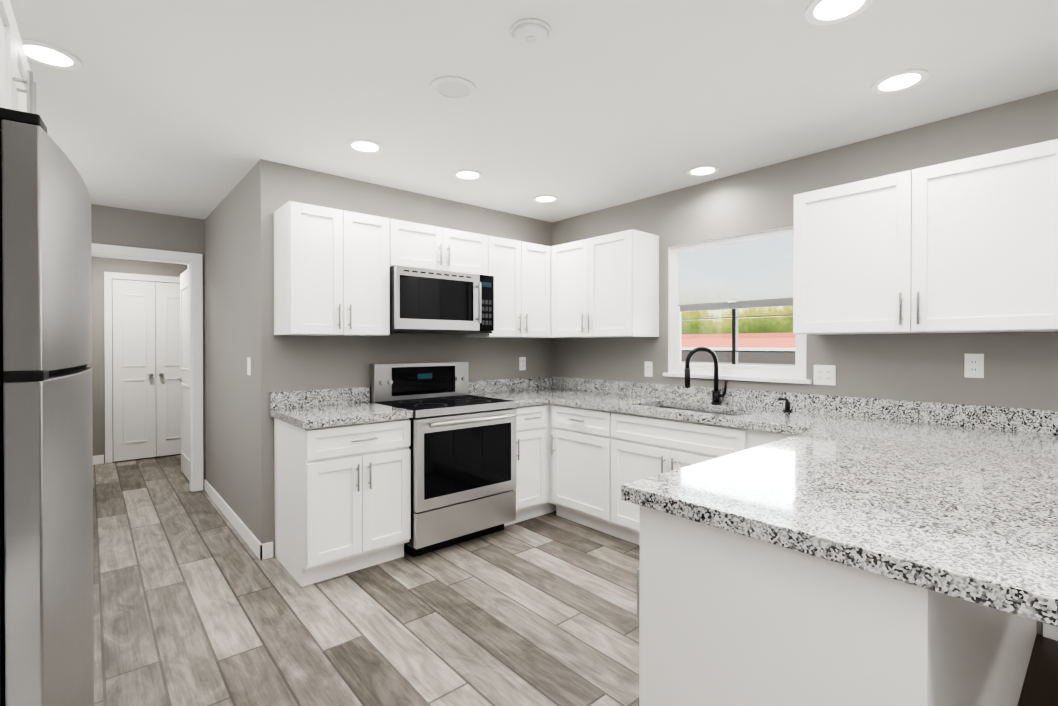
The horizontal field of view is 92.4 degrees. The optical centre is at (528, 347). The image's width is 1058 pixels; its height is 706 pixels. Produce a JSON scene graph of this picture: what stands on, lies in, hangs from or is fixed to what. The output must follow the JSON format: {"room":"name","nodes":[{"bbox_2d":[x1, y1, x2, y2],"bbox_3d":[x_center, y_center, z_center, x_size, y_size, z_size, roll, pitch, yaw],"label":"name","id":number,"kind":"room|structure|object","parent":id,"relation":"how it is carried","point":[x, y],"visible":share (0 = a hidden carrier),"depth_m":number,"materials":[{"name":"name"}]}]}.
{"room":"kitchen","nodes":[
{"label":"kitchen","id":0,"kind":"room"},
{"bbox_2d":[10,0,1057,221],"bbox_3d":[-0.687,-1.194,2.643,4.240,0.100,9.900,0,0,-41],"label":"ceiling","id":1,"kind":"structure","parent":0,"point":[198,109],"depth_m":2.23,"materials":[{"name":"white paint"}]},
{"bbox_2d":[22,39,81,69],"bbox_3d":[-1.873,-1.137,1.974,0.200,0.006,0.200,0,0,-41],"label":"recessed light","id":2,"kind":"object","parent":1,"relation":"in","point":[45,54],"visible":0.79,"depth_m":1.98,"materials":[{"name":"white plastic"}]},
{"bbox_2d":[347,139,383,153],"bbox_3d":[-0.930,-1.143,2.880,0.200,0.006,0.200,0,0,-41],"label":"recessed light","id":3,"kind":"object","parent":1,"relation":"in","point":[365,146],"visible":1,"depth_m":2.88,"materials":[{"name":"white plastic"}]},
{"bbox_2d":[430,76,475,100],"bbox_3d":[-0.332,-1.138,2.230,0.200,0.008,0.200,0,0,-41],"label":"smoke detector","id":4,"kind":"object","parent":1,"relation":"in","point":[452,88],"visible":1,"depth_m":2.23,"materials":[{"name":"white plastic"}]},
{"bbox_2d":[453,169,482,179],"bbox_3d":[-0.406,-1.146,3.365,0.200,0.006,0.200,0,0,-41],"label":"recessed light","id":5,"kind":"object","parent":1,"relation":"in","point":[465,174],"visible":1,"depth_m":3.35,"materials":[{"name":"white plastic"}]},
{"bbox_2d":[511,18,550,47],"bbox_3d":[0.007,-1.123,1.824,0.144,0.032,0.144,0,0,-41],"label":"smoke detector","id":6,"kind":"object","parent":1,"relation":"attached to","point":[530,32],"visible":1,"depth_m":1.79,"materials":[{"name":"white plastic"}]},
{"bbox_2d":[533,195,558,202],"bbox_3d":[0.129,-1.149,3.919,0.200,0.006,0.200,0,0,-41],"label":"recessed light","id":7,"kind":"object","parent":1,"relation":"in","point":[545,198],"visible":1,"depth_m":3.90,"materials":[{"name":"white plastic"}]},
{"bbox_2d":[687,165,718,176],"bbox_3d":[1.126,-1.145,3.286,0.200,0.006,0.200,0,0,-41],"label":"recessed light","id":8,"kind":"object","parent":1,"relation":"in","point":[703,170],"visible":1,"depth_m":3.27,"materials":[{"name":"white plastic"}]},
{"bbox_2d":[805,0,873,24],"bbox_3d":[1.028,-1.135,1.682,0.200,0.006,0.200,0,0,-41],"label":"recessed light","id":9,"kind":"object","parent":1,"relation":"in","point":[823,12],"visible":1,"depth_m":1.71,"materials":[{"name":"white plastic"}]},
{"bbox_2d":[871,69,928,93],"bbox_3d":[1.586,-1.138,2.173,0.200,0.006,0.200,0,0,-41],"label":"recessed light","id":10,"kind":"object","parent":1,"relation":"in","point":[899,81],"visible":1,"depth_m":2.17,"materials":[{"name":"white plastic"}]},
{"bbox_2d":[86,89,1057,634],"bbox_3d":[-0.687,0.075,2.651,4.240,2.440,9.900,0,0,-41],"label":"wall","id":11,"kind":"structure","parent":0,"point":[230,239],"depth_m":3.38,"materials":[{"name":"grey paint"}]},
{"bbox_2d":[0,0,36,129],"bbox_3d":[-1.508,-0.659,1.049,0.700,0.330,0.788,0,0,-41],"label":"upper cabinet","id":12,"kind":"object","parent":11,"relation":"attached to","point":[17,88],"visible":0.42,"depth_m":1.24,"materials":[{"name":"white paint"}]},
{"bbox_2d":[93,455,103,464],"bbox_3d":[-4.812,1.230,5.492,0.320,0.095,0.013,0,0,-41],"label":"baseboard","id":13,"kind":"structure","parent":11,"relation":"attached to","point":[99,459],"depth_m":5.56,"materials":[{"name":"white wood"}]},
{"bbox_2d":[112,279,180,461],"bbox_3d":[-4.313,0.251,5.864,0.770,2.023,0.085,0,0,-41],"label":"closet doors","id":14,"kind":"structure","parent":11,"relation":"in","point":[146,396],"depth_m":5.81,"materials":[{"name":"white wood"}]},
{"bbox_2d":[91,243,202,491],"bbox_3d":[-3.336,0.222,4.288,0.970,2.125,0.117,0,0,-41],"label":"door frame","id":15,"kind":"structure","parent":11,"relation":"attached to","point":[195,263],"depth_m":4.40,"materials":[{"name":"white wood"}]},
{"bbox_2d":[176,268,188,479],"bbox_3d":[-3.335,0.257,4.928,0.078,2.023,0.832,0,0,-41],"label":"hall door","id":16,"kind":"structure","parent":11,"relation":"in","point":[184,326],"depth_m":5.00,"materials":[{"name":"white wood"}]},
{"bbox_2d":[204,479,268,559],"bbox_3d":[-2.265,1.240,3.839,0.038,0.095,1.976,0,0,-41],"label":"baseboard","id":17,"kind":"structure","parent":11,"relation":"attached to","point":[259,549],"depth_m":3.51,"materials":[{"name":"white wood"}]},
{"bbox_2d":[247,357,250,374],"bbox_3d":[-1.832,0.121,3.314,0.010,0.116,0.070,0,0,-41],"label":"light switch","id":18,"kind":"object","parent":11,"relation":"attached to","point":[248,365],"visible":1,"depth_m":3.30,"materials":[{"name":"white plastic"}]},
{"bbox_2d":[274,201,393,335],"bbox_3d":[-1.236,-0.458,3.202,0.607,0.760,0.338,0,0,-41],"label":"upper cabinet","id":19,"kind":"object","parent":11,"relation":"attached to","point":[332,266],"depth_m":3.04,"materials":[{"name":"white paint"}]},
{"bbox_2d":[270,376,553,407],"bbox_3d":[-0.682,0.320,3.897,2.397,0.105,0.020,0,0,-41],"label":"backsplash","id":20,"kind":"structure","parent":11,"relation":"attached to","point":[302,398],"depth_m":3.42,"materials":[{"name":"grey stone"}]},
{"bbox_2d":[394,219,489,275],"bbox_3d":[-0.710,-0.687,3.657,0.780,0.308,0.338,0,0,-41],"label":"upper cabinet","id":21,"kind":"object","parent":11,"relation":"attached to","point":[416,245],"depth_m":3.51,"materials":[{"name":"white paint"}]},
{"bbox_2d":[390,265,493,333],"bbox_3d":[-0.665,-0.316,3.608,0.772,0.420,0.463,0,0,-41],"label":"microwave","id":22,"kind":"object","parent":21,"relation":"attached to","point":[426,301],"visible":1,"depth_m":3.44,"materials":[{"name":"grey metal"}]},
{"bbox_2d":[463,236,549,337],"bbox_3d":[-0.143,-0.464,4.109,0.660,0.760,0.399,0,0,-41],"label":"upper cabinet","id":23,"kind":"object","parent":11,"relation":"attached to","point":[520,270],"depth_m":3.99,"materials":[{"name":"white paint"}]},
{"bbox_2d":[519,357,525,369],"bbox_3d":[-0.056,0.139,4.450,0.070,0.116,0.008,0,0,-41],"label":"electrical outlet","id":24,"kind":"object","parent":11,"relation":"attached to","point":[522,363],"visible":1,"depth_m":4.45,"materials":[{"name":"white plastic"}]},
{"bbox_2d":[550,229,658,337],"bbox_3d":[0.550,-0.463,3.995,0.399,0.760,0.845,0,0,-41],"label":"upper cabinet","id":25,"kind":"object","parent":11,"relation":"attached to","point":[605,286],"depth_m":3.79,"materials":[{"name":"white paint"}]},
{"bbox_2d":[645,361,652,376],"bbox_3d":[0.914,0.163,3.882,0.008,0.116,0.070,0,0,-41],"label":"electrical outlet","id":26,"kind":"object","parent":11,"relation":"attached to","point":[648,368],"visible":1,"depth_m":3.88,"materials":[{"name":"white plastic"}]},
{"bbox_2d":[663,226,811,383],"bbox_3d":[1.367,-0.266,3.411,0.107,0.956,1.020,0,0,-41],"label":"window unit","id":27,"kind":"structure","parent":11,"relation":"in","point":[750,270],"depth_m":3.42,"materials":[{"name":"white plastic"}]},
{"bbox_2d":[554,376,1057,435],"bbox_3d":[1.367,0.323,3.347,0.020,0.105,3.496,0,0,-41],"label":"backsplash","id":28,"kind":"structure","parent":11,"relation":"attached to","point":[974,416],"depth_m":2.82,"materials":[{"name":"grey stone"}]},
{"bbox_2d":[814,365,835,385],"bbox_3d":[1.720,0.159,2.952,0.008,0.116,0.116,0,0,-41],"label":"electrical outlet","id":29,"kind":"object","parent":11,"relation":"attached to","point":[824,374],"visible":1,"depth_m":2.95,"materials":[{"name":"white plastic"}]},
{"bbox_2d":[793,141,1049,334],"bbox_3d":[1.929,-0.453,2.452,0.338,0.760,1.115,0,0,-41],"label":"upper cabinet","id":30,"kind":"object","parent":11,"relation":"attached to","point":[968,245],"depth_m":2.32,"materials":[{"name":"white paint"}]},
{"bbox_2d":[964,354,983,377],"bbox_3d":[2.152,0.087,2.453,0.008,0.116,0.070,0,0,-41],"label":"electrical outlet","id":31,"kind":"object","parent":11,"relation":"attached to","point":[973,365],"visible":1,"depth_m":2.45,"materials":[{"name":"white plastic"}]},
{"bbox_2d":[1043,623,1057,640],"bbox_3d":[3.149,1.257,1.307,0.013,0.095,2.570,0,0,-41],"label":"baseboard","id":32,"kind":"structure","parent":11,"relation":"attached to","point":[1049,631],"depth_m":2.26,"materials":[{"name":"white wood"}]},
{"bbox_2d":[1050,139,1057,331],"bbox_3d":[2.580,-0.448,1.701,0.338,0.760,1.115,0,0,-41],"label":"upper cabinet","id":33,"kind":"object","parent":11,"relation":"attached to","point":[1053,143],"depth_m":2.02,"materials":[{"name":"white paint"}]},
{"bbox_2d":[93,454,1057,705],"bbox_3d":[-0.687,1.343,2.659,4.240,0.104,9.900,0,0,-41],"label":"floor","id":34,"kind":"structure","parent":0,"point":[197,601],"depth_m":2.42,"materials":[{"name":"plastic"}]},
{"bbox_2d":[0,107,93,705],"bbox_3d":[-1.452,0.421,1.093,0.779,1.769,0.765,0,0,-41],"label":"refrigerator","id":35,"kind":"object","parent":34,"relation":"on","point":[46,559],"visible":1,"depth_m":1.02,"materials":[{"name":"grey metal"}]},
{"bbox_2d":[271,416,410,586],"bbox_3d":[-1.145,0.857,3.104,0.606,0.872,0.617,0,0,-41],"label":"base cabinet","id":36,"kind":"object","parent":34,"relation":"on","point":[342,496],"depth_m":2.86,"materials":[{"name":"white paint"}]},
{"bbox_2d":[270,404,357,427],"bbox_3d":[-1.146,0.399,3.084,0.632,0.043,0.641,0,0,-41],"label":"countertop","id":37,"kind":"structure","parent":36,"relation":"on","point":[315,416],"depth_m":2.83,"materials":[{"name":"grey stone"}]},
{"bbox_2d":[370,362,515,556],"bbox_3d":[-0.575,0.702,3.510,0.772,1.175,0.731,0,0,-41],"label":"range","id":38,"kind":"object","parent":34,"relation":"on","point":[462,447],"visible":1,"depth_m":3.32,"materials":[{"name":"grey metal"}]},
{"bbox_2d":[504,472,549,525],"bbox_3d":[-0.195,0.851,3.928,0.333,0.872,0.617,0,0,-41],"label":"base cabinet","id":39,"kind":"object","parent":34,"relation":"on","point":[532,492],"depth_m":3.74,"materials":[{"name":"white paint"}]},
{"bbox_2d":[550,480,617,537],"bbox_3d":[0.594,0.852,3.786,0.618,0.872,0.672,0,0,-41],"label":"base cabinet","id":40,"kind":"object","parent":34,"relation":"on","point":[600,513],"depth_m":3.59,"materials":[{"name":"white paint"}]},
{"bbox_2d":[618,500,625,539],"bbox_3d":[1.054,0.972,3.257,0.618,0.640,0.984,0,0,-41],"label":"base cabinet","id":41,"kind":"object","parent":34,"relation":"on","point":[621,507],"depth_m":3.33,"materials":[{"name":"white paint"}]},
{"bbox_2d":[626,504,985,705],"bbox_3d":[0.725,0.868,1.374,0.552,0.872,0.671,0,0,-41],"label":"base cabinet","id":42,"kind":"object","parent":34,"relation":"on","point":[725,619],"depth_m":1.16,"materials":[{"name":"white paint"}]},
{"bbox_2d":[322,388,1057,626],"bbox_3d":[0.576,0.402,2.675,2.097,0.043,3.516,0,0,-41],"label":"countertop","id":43,"kind":"structure","parent":42,"relation":"on","point":[956,511],"depth_m":1.54,"materials":[{"name":"grey stone"}]},
{"bbox_2d":[654,404,737,415],"bbox_3d":[1.058,0.515,3.229,0.404,0.214,0.764,0,0,-41],"label":"sink","id":44,"kind":"object","parent":43,"relation":"in","point":[655,405],"depth_m":3.40,"materials":[{"name":"silver metal"}]},
{"bbox_2d":[684,347,727,403],"bbox_3d":[1.177,0.183,3.366,0.215,0.383,0.214,0,0,-41],"label":"faucet","id":45,"kind":"object","parent":43,"relation":"on","point":[716,395],"visible":1,"depth_m":3.37,"materials":[{"name":"black metal"}]},
{"bbox_2d":[778,398,791,411],"bbox_3d":[1.508,0.335,2.980,0.082,0.085,0.056,0,0,-41],"label":"soap dispenser","id":46,"kind":"object","parent":43,"relation":"on","point":[787,406],"visible":1,"depth_m":2.98,"materials":[{"name":"black metal"}]},
{"bbox_2d":[986,608,1005,705],"bbox_3d":[1.056,0.866,1.669,0.586,0.872,0.659,0,0,-41],"label":"base cabinet","id":47,"kind":"object","parent":34,"relation":"on","point":[995,622],"depth_m":1.49,"materials":[{"name":"white paint"}]},
{"bbox_2d":[1006,616,1021,705],"bbox_3d":[1.377,0.864,1.948,0.517,0.872,0.659,0,0,-41],"label":"base cabinet","id":48,"kind":"object","parent":34,"relation":"on","point":[1013,625],"depth_m":1.76,"materials":[{"name":"white paint"}]},
{"label":"outside","id":49,"kind":"structure","parent":0,"visible":0},
{"bbox_2d":[681,306,794,365],"bbox_3d":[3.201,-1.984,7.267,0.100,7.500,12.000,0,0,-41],"label":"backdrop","id":50,"kind":"structure","parent":49,"point":[700,328],"depth_m":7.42,"materials":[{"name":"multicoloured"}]}
]}

